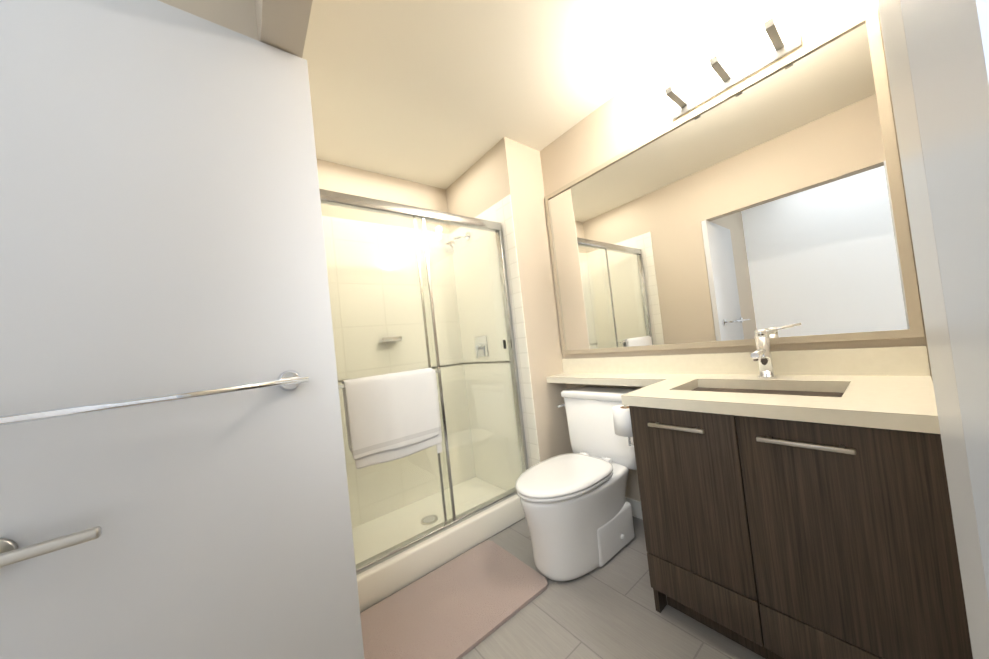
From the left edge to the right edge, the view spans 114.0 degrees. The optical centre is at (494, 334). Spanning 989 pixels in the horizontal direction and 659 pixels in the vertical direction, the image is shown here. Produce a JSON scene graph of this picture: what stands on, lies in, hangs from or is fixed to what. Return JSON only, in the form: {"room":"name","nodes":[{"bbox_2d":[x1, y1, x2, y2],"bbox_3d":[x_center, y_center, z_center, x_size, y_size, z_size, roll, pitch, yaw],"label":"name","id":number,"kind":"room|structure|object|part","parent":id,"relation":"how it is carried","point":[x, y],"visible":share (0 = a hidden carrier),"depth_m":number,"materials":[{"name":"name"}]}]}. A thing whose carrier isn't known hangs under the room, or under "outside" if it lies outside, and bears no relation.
{"room":"bathroom","nodes":[
{"label":"bathroom","id":0,"kind":"room"},
{"bbox_2d":[158,0,257,39],"bbox_3d":[-1.137,0.028,0.552,1.300,2.490,0.100,-5,-2,-38],"label":"wall","id":1,"kind":"structure","parent":0,"point":[238,16],"depth_m":0.90,"materials":[{"name":"beige paint"}]},
{"bbox_2d":[0,0,363,658],"bbox_3d":[-0.720,0.211,0.742,0.662,2.023,0.040,-5,-2,-38],"label":"door","id":2,"kind":"structure","parent":1,"relation":"in","point":[161,228],"depth_m":0.72,"materials":[{"name":"white paint"}]},
{"bbox_2d":[0,538,17,568],"bbox_3d":[-0.883,0.388,0.562,0.054,0.054,0.012,-5,-2,-38],"label":"rose","id":3,"kind":"object","parent":2,"relation":"attached to","point":[6,545],"visible":0.56,"depth_m":0.57,"materials":[{"name":"silver metal"}]},
{"bbox_2d":[277,370,300,390],"bbox_3d":[-0.544,0.122,0.853,0.056,0.056,0.016,-5,-2,-38],"label":"rose","id":4,"kind":"object","parent":2,"relation":"attached to","point":[287,374],"visible":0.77,"depth_m":0.85,"materials":[{"name":"silver metal"}]},
{"bbox_2d":[255,0,312,57],"bbox_3d":[-0.322,-1.088,0.526,0.100,0.450,1.106,-5,-2,-38],"label":"wall","id":5,"kind":"structure","parent":0,"point":[282,25],"depth_m":0.86,"materials":[{"name":"beige paint"}]},
{"bbox_2d":[900,0,988,601],"bbox_3d":[0.109,0.103,-0.017,0.060,2.040,0.133,-5,-2,-38],"label":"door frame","id":6,"kind":"structure","parent":5,"relation":"attached to","point":[947,41],"depth_m":0.04,"materials":[{"name":"white"}]},
{"bbox_2d":[317,159,449,233],"bbox_3d":[-0.847,0.044,2.341,1.360,2.490,0.100,-5,-2,-38],"label":"wall","id":7,"kind":"structure","parent":0,"point":[335,177],"depth_m":2.38,"materials":[{"name":"beige paint"}]},
{"bbox_2d":[378,336,401,342],"bbox_3d":[-0.744,0.036,2.289,0.140,0.030,0.092,-5,-2,-38],"label":"soap shelf","id":8,"kind":"object","parent":7,"relation":"attached to","point":[391,339],"depth_m":2.25,"materials":[{"name":"silver metal"}]},
{"bbox_2d":[322,216,475,527],"bbox_3d":[-0.754,0.230,2.324,1.258,2.100,0.008,-5,-2,-38],"label":"wall tile","id":9,"kind":"structure","parent":7,"relation":"attached to","point":[385,280],"depth_m":2.35,"materials":[{"name":"beige tile"}]},
{"bbox_2d":[339,363,463,381],"bbox_3d":[-0.746,0.283,2.315,1.238,0.008,0.006,-5,-2,-38],"label":"tile ledge","id":10,"kind":"object","parent":9,"relation":"attached to","point":[431,367],"depth_m":2.57,"materials":[{"name":"white tile"}]},
{"bbox_2d":[446,137,572,461],"bbox_3d":[0.107,-0.054,2.592,0.460,2.490,0.890,-5,-2,-38],"label":"wall","id":11,"kind":"structure","parent":0,"point":[502,168],"depth_m":2.21,"materials":[{"name":"beige paint"}]},
{"bbox_2d":[450,204,521,490],"bbox_3d":[-0.070,0.159,2.462,0.008,2.100,0.623,-5,-2,-38],"label":"wall tile","id":12,"kind":"structure","parent":11,"relation":"attached to","point":[488,214],"depth_m":2.44,"materials":[{"name":"beige tile"}]},
{"bbox_2d":[442,233,470,253],"bbox_3d":[-0.287,-0.701,2.440,0.239,0.187,0.100,-5,-2,-38],"label":"shower head","id":13,"kind":"object","parent":12,"relation":"attached to","point":[451,243],"depth_m":2.40},
{"bbox_2d":[474,335,488,358],"bbox_3d":[-0.123,0.099,2.466,0.060,0.170,0.160,-5,-2,-38],"label":"shower valve","id":14,"kind":"object","parent":12,"relation":"attached to","point":[481,345],"depth_m":2.45,"materials":[{"name":"silver metal"}]},
{"bbox_2d":[464,361,508,363],"bbox_3d":[-0.073,0.213,2.461,0.006,0.008,0.612,-5,-2,-38],"label":"tile ledge","id":15,"kind":"object","parent":12,"relation":"attached to","point":[487,362],"depth_m":2.42,"materials":[{"name":"white tile"}]},
{"bbox_2d":[495,194,539,467],"bbox_3d":[0.168,0.124,2.155,0.008,2.100,0.158,-5,-2,-38],"label":"wall tile","id":16,"kind":"structure","parent":11,"relation":"attached to","point":[504,212],"depth_m":2.14,"materials":[{"name":"white tile"}]},
{"bbox_2d":[302,0,742,188],"bbox_3d":[-0.423,-1.344,0.886,3.220,0.100,3.150,-5,-2,-38],"label":"ceiling","id":17,"kind":"structure","parent":0,"point":[443,94],"depth_m":1.59,"materials":[{"name":"white paint"}]},
{"bbox_2d":[361,516,764,658],"bbox_3d":[-0.142,1.230,0.818,3.220,0.100,3.150,-5,-2,-38],"label":"floor","id":18,"kind":"structure","parent":0,"point":[607,610],"depth_m":1.26,"materials":[{"name":"grey tile"}]},
{"bbox_2d":[319,189,528,612],"bbox_3d":[-0.517,0.271,2.028,1.240,1.950,0.736,-5,-2,-38],"label":"shower","id":19,"kind":"object","parent":18,"relation":"on","point":[391,416],"visible":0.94,"depth_m":1.72,"materials":[{"name":"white glass"}]},
{"bbox_3d":[-0.562,0.208,1.630,0.632,1.715,0.006,-5,-2,-38],"label":"glass","id":20,"kind":"part","parent":19,"relation":"part of","materials":[{"name":"clear glass"}]},
{"bbox_2d":[344,369,442,468],"bbox_3d":[-0.486,0.407,1.611,0.455,0.413,0.045,-5,-2,-38],"label":"towel","id":21,"kind":"object","parent":19,"relation":"hanging from","point":[392,416],"depth_m":1.56,"materials":[{"name":"white fabric"}]},
{"bbox_3d":[-0.133,0.171,2.001,0.602,1.715,0.006,-5,-2,-38],"label":"glass","id":22,"kind":"part","parent":19,"relation":"part of","materials":[{"name":"clear glass"}]},
{"bbox_3d":[0.068,0.065,2.157,0.015,0.060,0.014,-5,-2,-38],"label":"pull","id":23,"kind":"part","parent":19,"relation":"part of","materials":[{"name":"black rubber"}]},
{"bbox_2d":[360,540,547,658],"bbox_3d":[-0.199,1.192,1.420,0.800,0.014,0.480,-5,-2,-38],"label":"bath mat","id":24,"kind":"object","parent":18,"relation":"on","point":[461,605],"visible":0.96,"depth_m":1.40,"materials":[{"name":"beige"}]},
{"bbox_2d":[515,386,639,580],"bbox_3d":[0.454,0.743,1.742,0.828,0.785,0.495,-5,-2,-38],"label":"toilet","id":25,"kind":"object","parent":18,"relation":"on","point":[576,507],"visible":1,"depth_m":1.58,"materials":[{"name":"white ceramic"}]},
{"bbox_3d":[0.346,0.715,1.655,0.554,0.022,0.380,-5,-2,-38],"label":"lid","id":26,"kind":"part","parent":25,"relation":"part of","materials":[{"name":"white ceramic"}]},
{"bbox_3d":[0.444,0.938,1.707,0.723,0.397,0.376,-5,-2,-38],"label":"bowl","id":27,"kind":"part","parent":25,"relation":"part of","materials":[{"name":"white ceramic"}]},
{"bbox_3d":[0.668,0.551,1.924,0.196,0.360,0.464,-5,-2,-38],"label":"tank","id":28,"kind":"part","parent":25,"relation":"part of","materials":[{"name":"white ceramic"}]},
{"bbox_2d":[622,401,972,658],"bbox_3d":[1.034,0.642,1.163,0.624,0.829,0.748,-5,-2,-38],"label":"bathroom vanity","id":29,"kind":"object","parent":18,"relation":"on","point":[795,504],"depth_m":0.91,"materials":[{"name":"brown wood"}]},
{"bbox_2d":[612,405,633,446],"bbox_3d":[0.589,0.403,1.401,0.112,0.215,0.128,-5,-2,-38],"label":"paper holder","id":30,"kind":"object","parent":29,"relation":"attached to","point":[622,421],"visible":0.54,"depth_m":1.37,"materials":[{"name":"white paper"}]},
{"bbox_3d":[0.582,0.391,1.407,0.012,0.190,0.012,-5,-2,-38],"label":"post","id":31,"kind":"part","parent":30,"relation":"part of","materials":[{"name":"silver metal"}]},
{"bbox_3d":[0.636,0.330,1.137,0.012,0.012,0.186,-5,-2,-38],"label":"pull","id":32,"kind":"part","parent":29,"relation":"part of","materials":[{"name":"silver metal"}]},
{"bbox_3d":[0.689,0.559,1.153,0.020,0.580,0.352,-5,-2,-38],"label":"door","id":33,"kind":"part","parent":29,"relation":"part of","materials":[{"name":"brown wood"}]},
{"bbox_3d":[0.728,0.919,1.144,0.020,0.135,0.352,-5,-2,-38],"label":"drawer","id":34,"kind":"part","parent":29,"relation":"part of","materials":[{"name":"brown wood"}]},
{"bbox_2d":[621,373,939,428],"bbox_3d":[0.987,0.211,1.187,0.608,0.040,0.766,-5,-2,-38],"label":"countertop","id":35,"kind":"structure","parent":29,"relation":"on","point":[865,396],"depth_m":1.00,"materials":[{"name":"beige stone"}]},
{"bbox_2d":[690,385,841,396],"bbox_3d":[0.981,0.285,1.205,0.314,0.129,0.504,-5,-2,-38],"label":"sink","id":36,"kind":"object","parent":35,"relation":"in","point":[814,389],"depth_m":1.26,"materials":[{"name":"white ceramic"}]},
{"bbox_2d":[750,325,792,376],"bbox_3d":[1.110,0.073,1.284,0.183,0.211,0.131,-5,-2,-38],"label":"faucet","id":37,"kind":"object","parent":35,"relation":"on","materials":[{"name":"silver metal"}]},
{"bbox_3d":[0.839,0.301,0.876,0.012,0.012,0.197,-5,-2,-38],"label":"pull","id":38,"kind":"part","parent":29,"relation":"part of","materials":[{"name":"silver metal"}]},
{"bbox_3d":[0.917,0.526,0.860,0.020,0.580,0.390,-5,-2,-38],"label":"door","id":39,"kind":"part","parent":29,"relation":"part of","materials":[{"name":"brown wood"}]},
{"bbox_3d":[0.956,0.887,0.850,0.020,0.135,0.390,-5,-2,-38],"label":"drawer","id":40,"kind":"part","parent":29,"relation":"part of","materials":[{"name":"brown wood"}]},
{"bbox_2d":[540,0,931,501],"bbox_3d":[1.020,-0.177,1.694,0.120,2.490,1.660,-5,-2,-38],"label":"wall","id":41,"kind":"structure","parent":0,"point":[641,108],"depth_m":1.57,"materials":[{"name":"beige paint"}]},
{"bbox_2d":[626,497,642,519],"bbox_3d":[0.841,1.052,1.953,0.012,0.100,0.791,-5,-2,-38],"label":"baseboard","id":42,"kind":"structure","parent":41,"relation":"attached to","point":[636,508],"depth_m":1.93,"materials":[{"name":"white"}]},
{"bbox_2d":[663,0,801,119],"bbox_3d":[0.976,-1.162,1.388,0.188,0.120,0.480,-5,-2,-38],"label":"sconce","id":43,"kind":"object","parent":41,"relation":"attached to","point":[781,49],"visible":1,"depth_m":1.36,"materials":[{"name":"grey metal"}]},
{"bbox_3d":[0.797,-1.170,1.479,0.022,0.060,0.028,-5,-2,-38],"label":"bulb","id":44,"kind":"part","parent":43,"relation":"part of","materials":[{"name":"white glass"}]},
{"bbox_3d":[0.870,-1.121,1.530,0.161,0.008,0.026,-5,-2,-38],"label":"arm","id":45,"kind":"part","parent":43,"relation":"part of"},
{"bbox_3d":[0.907,-1.186,1.337,0.022,0.060,0.028,-5,-2,-38],"label":"bulb","id":46,"kind":"part","parent":43,"relation":"part of","materials":[{"name":"white glass"}]},
{"bbox_3d":[0.980,-1.137,1.388,0.161,0.008,0.026,-5,-2,-38],"label":"arm","id":47,"kind":"part","parent":43,"relation":"part of"},
{"bbox_3d":[1.049,-1.132,1.441,0.012,0.047,0.480,-5,-2,-38],"label":"plate","id":48,"kind":"part","parent":43,"relation":"part of","materials":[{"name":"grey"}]},
{"bbox_3d":[1.018,-1.202,1.196,0.022,0.060,0.028,-5,-2,-38],"label":"bulb","id":49,"kind":"part","parent":43,"relation":"part of","materials":[{"name":"white glass"}]},
{"bbox_3d":[1.090,-1.153,1.247,0.161,0.008,0.026,-5,-2,-38],"label":"arm","id":50,"kind":"part","parent":43,"relation":"part of"},
{"bbox_2d":[544,5,924,354],"bbox_3d":[0.901,-0.491,1.694,0.020,1.140,1.546,-5,-2,-38],"label":"mirror","id":51,"kind":"object","parent":41,"relation":"attached to","point":[772,196],"visible":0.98,"depth_m":1.39,"materials":[{"name":"clear glass"}]},
{"bbox_3d":[0.437,-0.425,2.291,0.020,1.084,0.028,-5,-2,-38],"label":"frame","id":52,"kind":"part","parent":51,"relation":"part of","materials":[{"name":"beige"}]},
{"bbox_3d":[0.841,-1.044,1.709,0.020,0.028,1.546,-5,-2,-38],"label":"frame","id":53,"kind":"part","parent":51,"relation":"part of","materials":[{"name":"beige"}]},
{"bbox_3d":[0.962,0.061,1.679,0.020,0.028,1.546,-5,-2,-38],"label":"frame","id":54,"kind":"part","parent":51,"relation":"part of","materials":[{"name":"beige"}]},
{"bbox_3d":[1.365,-0.558,1.097,0.020,1.084,0.028,-5,-2,-38],"label":"frame","id":55,"kind":"part","parent":51,"relation":"part of","materials":[{"name":"beige"}]},
{"bbox_2d":[562,346,930,376],"bbox_3d":[0.969,0.155,1.681,0.018,0.100,1.556,-5,-2,-38],"label":"backsplash","id":56,"kind":"structure","parent":41,"relation":"attached to","point":[901,361],"depth_m":1.34,"materials":[{"name":"beige stone"}]},
{"bbox_2d":[877,0,932,380],"bbox_3d":[0.784,-0.183,0.519,1.700,2.490,0.100,-5,-2,-38],"label":"wall","id":57,"kind":"structure","parent":0,"point":[904,189],"depth_m":1.07,"materials":[{"name":"beige paint"}]},
{"bbox_2d":[878,0,988,658],"bbox_3d":[0.146,0.102,0.076,0.112,2.040,0.032,-5,-2,-38],"label":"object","id":58,"kind":"structure","parent":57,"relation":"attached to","point":[941,360],"depth_m":0.08,"materials":[{"name":"white paint"}]},
{"bbox_3d":[-0.867,0.386,0.542,0.020,0.020,0.040,-5,-2,-38],"label":"door handle","id":59,"kind":"object","parent":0,"visible":0},
{"bbox_2d":[0,526,100,566],"bbox_3d":[-0.809,0.380,0.567,0.147,0.020,0.018,-5,-2,-38],"label":"lever","id":60,"kind":"object","parent":59,"relation":"attached to","point":[41,548],"visible":0.94,"depth_m":0.57,"materials":[{"name":"silver metal"}]},
{"bbox_3d":[-0.918,0.155,0.522,0.014,0.014,0.065,-5,-2,-38],"label":"post","id":61,"kind":"object","parent":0,"visible":0},
{"bbox_2d":[0,376,308,425],"bbox_3d":[-0.703,0.135,0.656,0.565,0.016,0.016,-5,-2,-38],"label":"bar","id":62,"kind":"object","parent":61,"relation":"attached to","point":[49,414],"visible":1,"depth_m":0.64,"materials":[{"name":"silver metal"}]}
]}

